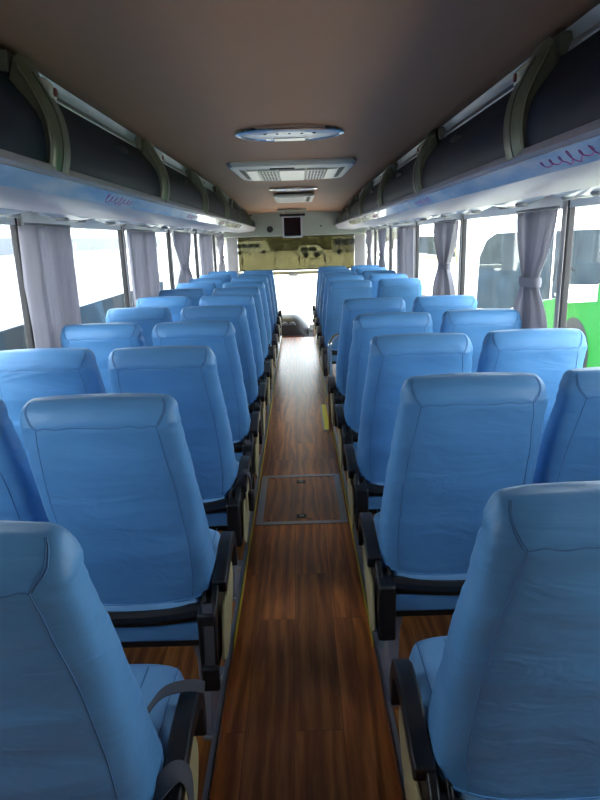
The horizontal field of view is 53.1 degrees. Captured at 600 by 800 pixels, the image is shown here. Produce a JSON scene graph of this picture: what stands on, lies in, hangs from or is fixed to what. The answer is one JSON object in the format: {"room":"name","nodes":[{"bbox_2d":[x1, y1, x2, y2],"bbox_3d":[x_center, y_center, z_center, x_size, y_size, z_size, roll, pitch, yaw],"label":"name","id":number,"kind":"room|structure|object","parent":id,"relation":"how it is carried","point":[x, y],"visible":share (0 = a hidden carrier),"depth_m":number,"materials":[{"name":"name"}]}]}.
{"room":"vehicle interior","nodes":[
{"label":"vehicle interior","id":0,"kind":"room"},
{"bbox_2d":[123,336,280,799],"bbox_3d":[-0.743,0.451,4.181,0.973,0.130,10.550,-2,15,0],"label":"floor","id":1,"kind":"structure","parent":0,"point":[183,657],"depth_m":2.13,"materials":[{"name":"orange wood"}]},
{"bbox_2d":[0,399,48,521],"bbox_3d":[-0.941,0.449,1.902,0.470,1.067,0.594,-2,15,0],"label":"chair","id":2,"kind":"object","parent":1,"relation":"on","point":[20,499],"visible":0.28,"depth_m":1.60,"materials":[{"name":"blue leather"}]},
{"bbox_2d":[0,348,106,456],"bbox_3d":[-0.945,0.265,2.587,0.468,1.067,0.594,-2,15,0],"label":"chair","id":3,"kind":"object","parent":1,"relation":"on","point":[26,375],"visible":0.25,"depth_m":2.20,"materials":[{"name":"blue leather"}]},
{"bbox_2d":[60,323,145,392],"bbox_3d":[-0.946,0.084,3.263,0.471,1.067,0.595,-2,15,0],"label":"chair","id":4,"kind":"object","parent":1,"relation":"on","point":[102,339],"visible":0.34,"depth_m":2.87,"materials":[{"name":"blue leather"}]},
{"bbox_2d":[0,520,206,799],"bbox_3d":[-0.452,0.627,1.177,0.507,1.067,0.595,-2,15,0],"label":"chair","id":5,"kind":"object","parent":1,"relation":"on","point":[79,721],"visible":1,"depth_m":0.89,"materials":[{"name":"blue leather"}]},
{"bbox_2d":[129,664,183,766],"bbox_3d":[-0.482,0.754,1.258,0.438,0.123,0.504,-2,15,0],"label":"cushion","id":6,"kind":"object","parent":5,"relation":"on","point":[151,678],"depth_m":1.36,"materials":[{"name":"blue fabric"}]},
{"bbox_2d":[20,393,237,740],"bbox_3d":[-0.461,0.442,1.871,0.494,1.067,0.594,-2,15,0],"label":"chair","id":7,"kind":"object","parent":1,"relation":"on","point":[115,471],"visible":0.91,"depth_m":1.59,"materials":[{"name":"blue leather"}]},
{"bbox_2d":[104,529,219,620],"bbox_3d":[-0.485,0.568,1.951,0.438,0.123,0.504,-2,15,0],"label":"cushion","id":8,"kind":"object","parent":7,"relation":"on","point":[183,606],"depth_m":1.70,"materials":[{"name":"blue fabric"}]},
{"bbox_2d":[106,307,172,346],"bbox_3d":[-0.951,-0.098,3.940,0.469,1.067,0.594,-2,15,0],"label":"chair","id":9,"kind":"object","parent":1,"relation":"on","point":[147,318],"visible":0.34,"depth_m":3.54,"materials":[{"name":"blue leather"}]},
{"bbox_2d":[136,296,191,321],"bbox_3d":[-0.953,-0.279,4.615,0.471,1.067,0.595,-2,15,0],"label":"chair","id":10,"kind":"object","parent":1,"relation":"on","point":[175,304],"visible":0.19,"depth_m":4.21,"materials":[{"name":"blue leather"}]},
{"bbox_2d":[108,345,254,600],"bbox_3d":[-0.454,0.257,2.558,0.516,1.067,0.594,-2,15,0],"label":"chair","id":11,"kind":"object","parent":1,"relation":"on","point":[188,374],"visible":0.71,"depth_m":2.25,"materials":[{"name":"blue leather"}]},
{"bbox_2d":[202,461,238,511],"bbox_3d":[-0.489,0.384,2.637,0.438,0.123,0.504,-2,15,0],"label":"cushion","id":12,"kind":"object","parent":11,"relation":"on","point":[213,501],"depth_m":2.39,"materials":[{"name":"blue fabric"}]},
{"bbox_2d":[158,288,205,305],"bbox_3d":[-0.957,-0.460,5.292,0.469,1.067,0.594,-2,15,0],"label":"chair","id":13,"kind":"object","parent":1,"relation":"on","point":[194,294],"visible":0.2,"depth_m":4.89,"materials":[{"name":"blue leather"}]},
{"bbox_2d":[175,283,216,295],"bbox_3d":[-0.961,-0.641,5.968,0.469,1.067,0.594,-2,15,0],"label":"chair","id":14,"kind":"object","parent":1,"relation":"on","point":[208,288],"visible":0.2,"depth_m":5.57,"materials":[{"name":"blue leather"}]},
{"bbox_2d":[152,321,261,519],"bbox_3d":[-0.468,0.077,3.234,0.494,1.067,0.592,-2,15,0],"label":"chair","id":15,"kind":"object","parent":1,"relation":"on","point":[219,336],"visible":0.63,"depth_m":2.91,"materials":[{"name":"blue leather"}]},
{"bbox_2d":[233,420,250,451],"bbox_3d":[-0.492,0.203,3.313,0.438,0.123,0.504,-2,15,0],"label":"cushion","id":16,"kind":"object","parent":15,"relation":"on","point":[238,440],"depth_m":3.07,"materials":[{"name":"blue fabric"}]},
{"bbox_2d":[189,278,224,287],"bbox_3d":[-0.964,-0.822,6.644,0.469,1.067,0.594,-2,15,0],"label":"chair","id":17,"kind":"object","parent":1,"relation":"on","point":[219,282],"visible":0.21,"depth_m":6.24,"materials":[{"name":"blue leather"}]},
{"bbox_2d":[199,274,231,282],"bbox_3d":[-0.967,-1.003,7.321,0.469,1.067,0.594,-2,15,0],"label":"chair","id":18,"kind":"object","parent":1,"relation":"on","point":[227,277],"visible":0.21,"depth_m":6.92,"materials":[{"name":"blue leather"}]},
{"bbox_2d":[208,271,237,277],"bbox_3d":[-0.970,-1.185,7.997,0.469,1.067,0.594,-2,15,0],"label":"chair","id":19,"kind":"object","parent":1,"relation":"on","point":[234,274],"visible":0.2,"depth_m":7.60,"materials":[{"name":"blue leather"}]},
{"bbox_2d":[180,305,266,460],"bbox_3d":[-0.471,-0.104,3.909,0.494,1.067,0.593,-2,15,0],"label":"chair","id":20,"kind":"object","parent":1,"relation":"on","point":[235,314],"visible":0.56,"depth_m":3.58,"materials":[{"name":"blue leather"}]},
{"bbox_2d":[199,295,271,437],"bbox_3d":[-0.474,-0.286,4.585,0.494,1.067,0.593,-2,15,0],"label":"chair","id":21,"kind":"object","parent":1,"relation":"on","point":[264,374],"visible":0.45,"depth_m":4.27,"materials":[{"name":"blue leather"}]},
{"bbox_2d":[202,335,281,799],"bbox_3d":[-0.262,0.386,4.166,0.020,0.034,10.550,-2,15,0],"label":"trim","id":22,"kind":"structure","parent":1,"relation":"attached to","point":[236,615],"depth_m":2.32,"materials":[{"name":"metal"}]},
{"bbox_2d":[212,287,274,411],"bbox_3d":[-0.478,-0.467,5.261,0.494,1.067,0.595,-2,15,0],"label":"chair","id":23,"kind":"object","parent":1,"relation":"on","point":[268,355],"visible":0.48,"depth_m":4.94,"materials":[{"name":"blue leather"}]},
{"bbox_2d":[223,281,276,391],"bbox_3d":[-0.481,-0.648,5.937,0.494,1.067,0.594,-2,15,0],"label":"chair","id":24,"kind":"object","parent":1,"relation":"on","point":[272,338],"visible":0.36,"depth_m":5.62,"materials":[{"name":"blue leather"}]},
{"bbox_2d":[231,277,278,375],"bbox_3d":[-0.484,-0.829,6.613,0.494,1.067,0.595,-2,15,0],"label":"chair","id":25,"kind":"object","parent":1,"relation":"on","point":[264,280],"visible":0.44,"depth_m":6.30,"materials":[{"name":"blue leather"}]},
{"bbox_2d":[237,273,280,360],"bbox_3d":[-0.487,-1.010,7.290,0.494,1.067,0.594,-2,15,0],"label":"chair","id":26,"kind":"object","parent":1,"relation":"on","point":[277,320],"visible":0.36,"depth_m":6.97,"materials":[{"name":"blue leather"}]},
{"bbox_2d":[243,270,281,348],"bbox_3d":[-0.491,-1.191,7.965,0.494,1.067,0.595,-2,15,0],"label":"chair","id":27,"kind":"object","parent":1,"relation":"on","point":[278,313],"visible":0.25,"depth_m":7.64,"materials":[{"name":"blue leather"}]},
{"bbox_2d":[221,211,369,237],"bbox_3d":[-0.079,-2.961,9.983,2.470,0.445,0.380,-2,15,0],"label":"wall","id":28,"kind":"structure","parent":0,"point":[313,222],"depth_m":9.86,"materials":[{"name":"grey plastic"}]},
{"bbox_2d":[226,238,238,274],"bbox_3d":[-1.124,-1.878,10.384,0.181,2.120,0.232,-2,15,0],"label":"trim","id":29,"kind":"structure","parent":28,"relation":"attached to","point":[231,243],"depth_m":10.13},
{"bbox_2d":[239,269,350,275],"bbox_3d":[-0.053,-2.159,10.241,1.980,0.080,0.062,-2,15,0],"label":"rail","id":30,"kind":"object","parent":28,"relation":"attached to","point":[290,273],"visible":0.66,"depth_m":10.24,"materials":[{"name":"beige plastic"}]},
{"bbox_2d":[237,234,353,271],"bbox_3d":[-0.064,-2.506,10.199,2.000,0.586,0.040,-2,15,0],"label":"blind","id":31,"kind":"object","parent":28,"relation":"attached to","point":[311,252],"visible":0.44,"depth_m":10.20,"materials":[{"name":"yellow fabric"}]},
{"bbox_2d":[354,234,365,264],"bbox_3d":[1.034,-1.944,10.377,0.181,2.120,0.232,-2,15,0],"label":"trim","id":32,"kind":"structure","parent":28,"relation":"attached to","point":[359,239],"depth_m":10.12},
{"bbox_2d":[0,0,599,213],"bbox_3d":[-0.058,-1.636,4.221,1.603,0.158,11.701,-2,15,0],"label":"ceiling","id":33,"kind":"structure","parent":0,"point":[182,76],"depth_m":1.89,"materials":[{"name":"plastic"}]},
{"bbox_2d":[234,123,344,140],"bbox_3d":[-0.053,-1.367,3.071,0.566,0.034,0.400,-2,15,0],"label":"recessed light","id":34,"kind":"object","parent":33,"relation":"in","point":[287,131],"visible":0.98,"depth_m":3.00,"materials":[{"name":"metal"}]},
{"bbox_2d":[274,137,305,140],"bbox_3d":[-0.054,-1.385,3.178,0.170,0.012,0.096,-2,15,0],"label":"diffuser","id":35,"kind":"object","parent":34,"relation":"attached to","point":[275,138],"depth_m":3.16,"materials":[{"name":"white plastic"}]},
{"bbox_2d":[277,208,305,237],"bbox_3d":[-0.119,-2.720,9.245,0.440,0.420,0.170,-2,15,0],"label":"television","id":36,"kind":"object","parent":33,"relation":"hanging from","point":[291,223],"visible":1,"depth_m":9.19,"materials":[{"name":"black plastic"}]},
{"bbox_2d":[227,159,356,180],"bbox_3d":[-0.061,-1.787,4.697,0.920,0.062,1.040,-2,15,0],"label":"ceiling vent","id":37,"kind":"object","parent":33,"relation":"in","point":[297,169],"visible":1,"depth_m":4.36,"materials":[{"name":"grey plastic"}]},
{"bbox_2d":[246,170,261,180],"bbox_3d":[-0.355,-1.764,4.723,0.080,0.012,0.720,-2,15,0],"label":"lamp","id":38,"kind":"object","parent":37,"relation":"attached to","point":[255,175],"depth_m":4.64,"materials":[{"name":"white plastic"}]},
{"bbox_2d":[258,169,279,180],"bbox_3d":[-0.240,-1.761,4.704,0.140,0.016,0.720,-2,15,0],"label":"grille","id":39,"kind":"object","parent":37,"relation":"attached to","point":[263,174],"depth_m":4.62,"materials":[{"name":"grey plastic"}]},
{"bbox_2d":[306,168,325,179],"bbox_3d":[0.120,-1.772,4.702,0.140,0.016,0.720,-2,15,0],"label":"grille","id":40,"kind":"object","parent":37,"relation":"attached to","point":[311,173],"depth_m":4.61,"materials":[{"name":"grey plastic"}]},
{"bbox_2d":[323,168,337,178],"bbox_3d":[0.235,-1.782,4.721,0.080,0.012,0.720,-2,15,0],"label":"lamp","id":41,"kind":"object","parent":37,"relation":"attached to","point":[328,173],"depth_m":4.66,"materials":[{"name":"white plastic"}]},
{"bbox_2d":[269,186,317,190],"bbox_3d":[-0.069,-2.248,6.385,0.530,0.034,0.320,-2,15,0],"label":"recessed light","id":42,"kind":"object","parent":33,"relation":"in","point":[284,188],"visible":0.99,"depth_m":6.28,"materials":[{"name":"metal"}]},
{"bbox_2d":[273,193,314,202],"bbox_3d":[-0.072,-2.469,7.362,0.470,0.035,1.160,-2,15,0],"label":"ceiling vent","id":43,"kind":"object","parent":33,"relation":"in","point":[308,197],"visible":1,"depth_m":7.00,"materials":[{"name":"grey plastic"}]},
{"bbox_2d":[0,195,599,234],"bbox_3d":[-0.055,-1.563,4.369,2.670,0.560,11.950,-2,15,0],"label":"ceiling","id":44,"kind":"structure","parent":0,"point":[548,201],"depth_m":3.43,"materials":[{"name":"white paint"}]},
{"bbox_2d":[17,222,81,347],"bbox_3d":[-1.209,-0.366,3.039,0.080,1.007,0.564,-2,15,0],"label":"curtain","id":45,"kind":"object","parent":44,"relation":"hanging from","point":[47,257],"visible":0.51,"depth_m":2.87,"materials":[{"name":"grey fabric"}]},
{"bbox_2d":[0,48,255,232],"bbox_3d":[-0.984,-1.474,4.207,0.608,0.472,11.600,-2,15,0],"label":"luggage rack","id":46,"kind":"object","parent":44,"relation":"attached to","point":[59,154],"visible":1,"depth_m":2.07,"materials":[{"name":"grey plastic"}]},
{"bbox_2d":[0,208,30,217],"bbox_3d":[-1.101,-0.687,2.181,0.170,0.037,0.520,-2,15,0],"label":"air vent panel","id":47,"kind":"object","parent":46,"relation":"attached to","point":[9,213],"visible":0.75,"depth_m":2.19,"materials":[{"name":"grey plastic"}]},
{"bbox_2d":[38,212,91,222],"bbox_3d":[-1.105,-0.879,2.896,0.170,0.037,0.520,-2,15,0],"label":"air vent panel","id":48,"kind":"object","parent":46,"relation":"attached to","point":[59,217],"visible":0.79,"depth_m":2.77,"materials":[{"name":"grey plastic"}]},
{"bbox_2d":[92,218,130,225],"bbox_3d":[-1.108,-1.070,3.611,0.170,0.037,0.520,-2,15,0],"label":"air vent panel","id":49,"kind":"object","parent":46,"relation":"attached to","point":[106,221],"visible":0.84,"depth_m":3.48,"materials":[{"name":"grey plastic"}]},
{"bbox_2d":[130,222,157,227],"bbox_3d":[-1.111,-1.262,4.326,0.170,0.037,0.520,-2,15,0],"label":"air vent panel","id":50,"kind":"object","parent":46,"relation":"attached to","point":[143,225],"visible":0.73,"depth_m":4.19,"materials":[{"name":"grey plastic"}]},
{"bbox_2d":[126,229,159,306],"bbox_3d":[-1.218,-0.831,4.773,0.076,1.007,0.807,-2,15,0],"label":"curtain","id":51,"kind":"object","parent":44,"relation":"hanging from","point":[142,247],"visible":0.43,"depth_m":4.62,"materials":[{"name":"grey fabric"}]},
{"bbox_2d":[172,232,192,283],"bbox_3d":[-1.223,-1.265,6.392,0.083,1.009,0.893,-2,15,0],"label":"curtain","id":52,"kind":"object","parent":44,"relation":"hanging from","point":[181,242],"visible":0.54,"depth_m":6.22,"materials":[{"name":"grey fabric"}]},
{"bbox_2d":[198,233,213,274],"bbox_3d":[-1.232,-1.699,8.014,0.081,1.007,1.037,-2,15,0],"label":"curtain","id":53,"kind":"object","parent":44,"relation":"hanging from","point":[205,241],"visible":0.46,"depth_m":7.83,"materials":[{"name":"grey fabric"}]},
{"bbox_2d":[216,234,225,270],"bbox_3d":[-1.239,-2.111,9.549,0.080,1.009,0.816,-1,15,2],"label":"curtain","id":54,"kind":"object","parent":44,"relation":"hanging from","point":[219,238],"visible":0.53,"depth_m":9.38,"materials":[{"name":"grey fabric"}]},
{"bbox_2d":[366,230,372,264],"bbox_3d":[1.126,-2.229,9.712,0.081,1.009,0.543,-2,15,0],"label":"curtain","id":55,"kind":"object","parent":44,"relation":"hanging from","point":[369,234],"visible":0.57,"depth_m":9.56,"materials":[{"name":"grey fabric"}]},
{"bbox_2d":[374,228,376,264],"bbox_3d":[1.188,-2.288,9.439,0.036,0.860,0.035,-2,15,0],"label":"trim","id":56,"kind":"structure","parent":44,"relation":"attached to","point":[375,231],"depth_m":9.39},
{"bbox_2d":[378,228,386,267],"bbox_3d":[1.132,-1.843,8.271,0.080,1.009,0.756,-1,15,2],"label":"curtain","id":57,"kind":"object","parent":44,"relation":"hanging from","point":[382,232],"visible":0.44,"depth_m":8.12,"materials":[{"name":"grey fabric"}]},
{"bbox_2d":[397,224,414,277],"bbox_3d":[1.136,-1.391,6.584,0.081,1.009,0.842,-2,15,0],"label":"curtain","id":58,"kind":"object","parent":44,"relation":"hanging from","point":[405,235],"visible":0.48,"depth_m":6.34,"materials":[{"name":"grey fabric"}]},
{"bbox_2d":[432,219,458,295],"bbox_3d":[1.150,-0.908,4.779,0.081,1.009,0.618,-2,15,1],"label":"curtain","id":59,"kind":"object","parent":44,"relation":"hanging from","point":[446,231],"visible":0.59,"depth_m":4.67,"materials":[{"name":"grey fabric"}]},
{"bbox_2d":[335,3,599,228],"bbox_3d":[0.877,-1.531,4.201,0.608,0.472,11.600,-2,15,0],"label":"luggage rack","id":60,"kind":"object","parent":44,"relation":"attached to","point":[535,132],"visible":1,"depth_m":1.81,"materials":[{"name":"grey plastic"}]},
{"bbox_2d":[430,212,456,218],"bbox_3d":[1.018,-1.327,4.319,0.170,0.037,0.520,-2,15,0],"label":"air vent panel","id":61,"kind":"object","parent":60,"relation":"attached to","point":[444,215],"visible":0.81,"depth_m":4.18,"materials":[{"name":"grey plastic"}]},
{"bbox_2d":[454,205,492,214],"bbox_3d":[1.021,-1.135,3.604,0.170,0.037,0.520,-2,15,0],"label":"air vent panel","id":62,"kind":"object","parent":60,"relation":"attached to","point":[478,209],"visible":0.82,"depth_m":3.47,"materials":[{"name":"grey plastic"}]},
{"bbox_2d":[491,196,544,208],"bbox_3d":[1.024,-0.944,2.889,0.170,0.037,0.520,-2,15,0],"label":"air vent panel","id":63,"kind":"object","parent":60,"relation":"attached to","point":[524,202],"visible":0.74,"depth_m":2.76,"materials":[{"name":"grey plastic"}]},
{"bbox_2d":[551,186,599,199],"bbox_3d":[1.028,-0.752,2.174,0.170,0.037,0.520,-2,15,0],"label":"air vent panel","id":64,"kind":"object","parent":60,"relation":"attached to","point":[592,191],"visible":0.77,"depth_m":2.12,"materials":[{"name":"grey plastic"}]},
{"bbox_2d":[513,206,559,328],"bbox_3d":[1.158,-0.441,3.035,0.080,1.009,0.522,-1,15,3],"label":"curtain","id":65,"kind":"object","parent":44,"relation":"hanging from","point":[535,229],"visible":0.51,"depth_m":2.93,"materials":[{"name":"grey fabric"}]},
{"bbox_2d":[212,337,400,799],"bbox_3d":[0.006,0.430,4.308,0.524,0.060,10.800,-2,15,0],"label":"floor","id":66,"kind":"structure","parent":0,"point":[305,719],"depth_m":2.23,"materials":[{"name":"orange wood"}]},
{"bbox_2d":[256,474,347,525],"bbox_3d":[0.008,0.583,3.604,0.506,0.008,0.700,-2,15,0],"label":"floor hatch","id":67,"kind":"object","parent":66,"relation":"on","point":[312,498],"visible":1,"depth_m":3.55,"materials":[{"name":"wood"}]},
{"bbox_2d":[320,404,328,430],"bbox_3d":[0.275,0.165,5.212,0.175,0.048,0.780,-2,15,0],"label":"trim","id":68,"kind":"structure","parent":66,"relation":"attached to","point":[325,422],"depth_m":5.18,"materials":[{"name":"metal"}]},
{"bbox_2d":[326,364,452,799],"bbox_3d":[0.753,0.405,4.176,0.973,0.130,10.550,-2,15,0],"label":"floor","id":69,"kind":"structure","parent":0,"point":[412,628],"depth_m":2.24,"materials":[{"name":"orange wood"}]},
{"bbox_2d":[312,266,345,327],"bbox_3d":[0.419,-1.349,8.446,0.494,1.067,0.594,-2,15,0],"label":"chair","id":70,"kind":"object","parent":69,"relation":"on","point":[324,267],"visible":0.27,"depth_m":8.12,"materials":[{"name":"blue leather"}]},
{"bbox_2d":[313,268,350,335],"bbox_3d":[0.423,-1.167,7.769,0.494,1.067,0.594,-2,15,0],"label":"chair","id":71,"kind":"object","parent":69,"relation":"on","point":[315,313],"visible":0.23,"depth_m":7.43,"materials":[{"name":"blue leather"}]},
{"bbox_2d":[327,333,338,431],"bbox_3d":[0.365,-0.137,4.531,0.325,0.756,0.057,-5,15,-11],"label":"handrail","id":72,"kind":"object","parent":69,"relation":"on","point":[334,337],"visible":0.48,"depth_m":4.44,"materials":[{"name":"metal"}]},
{"bbox_2d":[315,271,356,348],"bbox_3d":[0.426,-0.981,7.074,0.494,1.067,0.594,-2,15,0],"label":"chair","id":73,"kind":"object","parent":69,"relation":"on","point":[318,321],"visible":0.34,"depth_m":6.75,"materials":[{"name":"blue leather"}]},
{"bbox_2d":[317,275,363,379],"bbox_3d":[0.429,-0.795,6.379,0.494,1.067,0.594,-2,15,0],"label":"chair","id":74,"kind":"object","parent":69,"relation":"on","point":[328,279],"visible":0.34,"depth_m":6.03,"materials":[{"name":"blue leather"}]},
{"bbox_2d":[319,280,372,390],"bbox_3d":[0.433,-0.614,5.702,0.494,1.067,0.594,-2,15,0],"label":"chair","id":75,"kind":"object","parent":69,"relation":"on","point":[339,291],"visible":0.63,"depth_m":5.37,"materials":[{"name":"blue leather"}]},
{"bbox_2d":[315,334,405,799],"bbox_3d":[0.269,0.370,4.164,0.020,0.034,10.550,-2,15,0],"label":"trim","id":76,"kind":"structure","parent":69,"relation":"attached to","point":[374,636],"depth_m":2.20,"materials":[{"name":"metal"}]},
{"bbox_2d":[328,298,405,425],"bbox_3d":[0.441,-0.174,4.060,0.494,1.067,0.594,-2,15,0],"label":"chair","id":77,"kind":"object","parent":69,"relation":"on","point":[352,308],"visible":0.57,"depth_m":3.72,"materials":[{"name":"blue leather"}]},
{"bbox_2d":[355,267,386,275],"bbox_3d":[0.898,-1.190,7.797,0.470,1.067,0.594,-2,15,0],"label":"chair","id":78,"kind":"object","parent":69,"relation":"on","point":[359,271],"visible":0.17,"depth_m":7.40,"materials":[{"name":"blue leather"}]},
{"bbox_2d":[362,270,396,279],"bbox_3d":[0.902,-1.003,7.101,0.470,1.067,0.594,-2,15,0],"label":"chair","id":79,"kind":"object","parent":69,"relation":"on","point":[365,274],"visible":0.17,"depth_m":6.70,"materials":[{"name":"blue leather"}]},
{"bbox_2d":[334,312,432,491],"bbox_3d":[0.444,0.023,3.327,0.494,1.067,0.592,-2,15,0],"label":"chair","id":80,"kind":"object","parent":69,"relation":"on","point":[367,326],"visible":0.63,"depth_m":2.99,"materials":[{"name":"blue leather"}]},
{"bbox_2d":[369,274,407,297],"bbox_3d":[0.905,-0.817,6.406,0.470,1.067,0.594,-2,15,0],"label":"chair","id":81,"kind":"object","parent":69,"relation":"on","point":[375,278],"visible":0.16,"depth_m":6.01,"materials":[{"name":"blue leather"}]},
{"bbox_2d":[376,278,421,311],"bbox_3d":[0.908,-0.636,5.729,0.470,1.067,0.595,-2,15,0],"label":"chair","id":82,"kind":"object","parent":69,"relation":"on","point":[408,289],"visible":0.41,"depth_m":5.34,"materials":[{"name":"blue leather"}]},
{"bbox_2d":[343,333,472,576],"bbox_3d":[0.447,0.202,2.660,0.494,1.067,0.594,-2,15,0],"label":"chair","id":83,"kind":"object","parent":69,"relation":"on","point":[393,358],"visible":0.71,"depth_m":2.33,"materials":[{"name":"blue leather"}]},
{"bbox_2d":[355,450,383,484],"bbox_3d":[0.479,0.326,2.740,0.438,0.123,0.504,-2,15,0],"label":"cushion","id":84,"kind":"object","parent":83,"relation":"on","point":[363,479],"depth_m":2.50,"materials":[{"name":"blue leather"}]},
{"bbox_2d":[412,295,476,332],"bbox_3d":[0.916,-0.196,4.088,0.470,1.067,0.594,-2,15,0],"label":"chair","id":85,"kind":"object","parent":69,"relation":"on","point":[436,305],"visible":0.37,"depth_m":3.69,"materials":[{"name":"blue leather"}]},
{"bbox_2d":[358,372,547,706],"bbox_3d":[0.451,0.385,1.974,0.494,1.067,0.594,-2,15,0],"label":"chair","id":86,"kind":"object","parent":69,"relation":"on","point":[459,439],"visible":0.77,"depth_m":1.68,"materials":[{"name":"blue leather"}]},
{"bbox_2d":[373,512,466,592],"bbox_3d":[0.483,0.510,2.054,0.438,0.123,0.504,-2,15,0],"label":"cushion","id":87,"kind":"object","parent":86,"relation":"on","point":[407,579],"depth_m":1.81,"materials":[{"name":"blue fabric"}]},
{"bbox_2d":[440,308,521,372],"bbox_3d":[0.920,0.001,3.353,0.470,1.067,0.595,-2,15,0],"label":"chair","id":88,"kind":"object","parent":69,"relation":"on","point":[475,323],"visible":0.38,"depth_m":2.96,"materials":[{"name":"blue leather"}]},
{"bbox_2d":[390,481,599,799],"bbox_3d":[0.454,0.581,1.245,0.494,1.067,0.594,-2,15,0],"label":"chair","id":89,"kind":"object","parent":69,"relation":"on","point":[505,705],"visible":1,"depth_m":0.97,"materials":[{"name":"blue leather"}]},
{"bbox_2d":[409,636,599,799],"bbox_3d":[0.486,0.705,1.325,0.438,0.123,0.504,-2,15,0],"label":"cushion","id":90,"kind":"object","parent":89,"relation":"on","point":[426,655],"depth_m":1.10,"materials":[{"name":"blue leather"}]},
{"bbox_2d":[476,328,586,439],"bbox_3d":[0.924,0.179,2.688,0.468,1.067,0.592,-2,15,0],"label":"chair","id":91,"kind":"object","parent":69,"relation":"on","point":[547,353],"visible":0.37,"depth_m":2.30,"materials":[{"name":"blue leather"}]},
{"bbox_2d":[532,367,599,483],"bbox_3d":[0.927,0.363,2.002,0.468,1.067,0.593,-2,15,0],"label":"chair","id":92,"kind":"object","parent":69,"relation":"on","point":[569,450],"visible":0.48,"depth_m":1.66,"materials":[{"name":"blue leather"}]},
{"bbox_3d":[-0.014,-0.869,10.120,2.470,0.440,1.200,-2,15,0],"label":"floor","id":93,"kind":"structure","parent":0,"visible":0},
{"bbox_2d":[280,313,312,337],"bbox_3d":[-0.197,-1.125,10.229,1.850,0.690,0.775,-2,15,0],"label":"dashboard","id":94,"kind":"object","parent":93,"relation":"on","point":[292,325],"visible":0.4,"depth_m":9.92,"materials":[{"name":"grey plastic"}]},
{"bbox_3d":[-1.260,0.265,4.336,0.050,1.320,10.950,-2,15,0],"label":"wall","id":95,"kind":"structure","parent":0,"visible":0},
{"bbox_2d":[9,218,34,348],"bbox_3d":[-1.273,-0.429,2.794,0.036,0.860,0.035,-2,15,0],"label":"trim","id":96,"kind":"structure","parent":95,"relation":"attached to","point":[13,228],"depth_m":2.75,"materials":[{"name":"grey metal"}]},
{"bbox_2d":[117,226,131,307],"bbox_3d":[-1.281,-0.860,4.402,0.036,0.860,0.035,-2,15,0],"label":"trim","id":97,"kind":"structure","parent":95,"relation":"attached to","point":[119,232],"depth_m":4.36,"materials":[{"name":"grey metal"}]},
{"bbox_2d":[166,230,173,288],"bbox_3d":[-1.289,-1.285,5.988,0.036,0.860,0.035,-2,15,0],"label":"trim","id":98,"kind":"structure","parent":95,"relation":"attached to","point":[167,234],"depth_m":5.95,"materials":[{"name":"grey metal"}]},
{"bbox_2d":[193,231,198,278],"bbox_3d":[-1.296,-1.702,7.543,0.036,0.860,0.035,-2,15,0],"label":"trim","id":99,"kind":"structure","parent":95,"relation":"attached to","point":[194,235],"depth_m":7.50,"materials":[{"name":"grey metal"}]},
{"bbox_2d":[212,235,216,271],"bbox_3d":[-1.304,-2.141,9.182,0.036,0.860,0.035,-2,15,0],"label":"trim","id":100,"kind":"structure","parent":95,"relation":"attached to","point":[213,239],"depth_m":9.14,"materials":[{"name":"grey metal"}]},
{"bbox_3d":[1.259,0.188,4.327,0.050,1.320,10.950,-2,15,0],"label":"wall","id":101,"kind":"structure","parent":0,"visible":0},
{"bbox_2d":[389,228,392,269],"bbox_3d":[1.195,-1.875,7.896,0.036,0.860,0.035,-2,15,0],"label":"trim","id":102,"kind":"structure","parent":101,"relation":"attached to","point":[391,229],"depth_m":7.85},
{"bbox_2d":[415,222,419,277],"bbox_3d":[1.203,-1.412,6.168,0.036,0.860,0.035,-2,15,0],"label":"trim","id":103,"kind":"structure","parent":101,"relation":"attached to","point":[417,226],"depth_m":6.12,"materials":[{"name":"grey metal"}]},
{"bbox_2d":[457,215,462,294],"bbox_3d":[1.190,-0.959,4.480,0.006,0.860,0.045,-2,15,0],"label":"trim","id":104,"kind":"structure","parent":101,"relation":"attached to","point":[461,216],"depth_m":4.44,"materials":[{"name":"grey metal"}]},
{"bbox_2d":[460,215,466,294],"bbox_3d":[1.212,-0.957,4.470,0.036,0.860,0.035,-2,15,0],"label":"trim","id":105,"kind":"structure","parent":101,"relation":"attached to","point":[464,222],"depth_m":4.43,"materials":[{"name":"grey metal"}]},
{"bbox_2d":[553,200,575,327],"bbox_3d":[1.220,-0.502,2.773,0.036,0.860,0.035,-2,15,0],"label":"trim","id":106,"kind":"structure","parent":101,"relation":"attached to","point":[570,222],"depth_m":2.73,"materials":[{"name":"grey metal"}]},
{"label":"outside","id":107,"kind":"structure","parent":0,"visible":0},
{"bbox_2d":[165,243,426,325],"bbox_3d":[-0.375,-23.032,97.356,240.000,0.200,320.000,-2,15,0],"label":"ground","id":108,"kind":"structure","parent":107,"point":[295,294],"depth_m":40.01,"materials":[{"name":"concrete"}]},
{"bbox_2d":[0,225,169,350],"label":"window","id":109,"kind":"structure","parent":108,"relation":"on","point":[96,254],"depth_m":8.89,"materials":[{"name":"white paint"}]},
{"bbox_2d":[386,228,396,248],"bbox_3d":[21.059,-40.311,140.309,8.876,9.643,9.458,-2,15,0],"label":"tree","id":110,"kind":"object","parent":108,"relation":"on","point":[394,235],"visible":0.13,"depth_m":137.61,"materials":[{"name":"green plant"}]},
{"bbox_2d":[419,223,492,298],"bbox_3d":[6.626,-5.662,25.173,2.578,3.200,9.500,-2,15,0],"label":"coach","id":111,"kind":"object","parent":108,"relation":"on","point":[428,262],"visible":0.16,"depth_m":20.83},
{"bbox_2d":[476,211,599,367],"bbox_3d":[6.456,-1.488,9.623,2.869,3.200,18.300,-2,15,0],"label":"coach","id":112,"kind":"object","parent":108,"relation":"on","point":[499,271],"visible":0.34,"depth_m":12.62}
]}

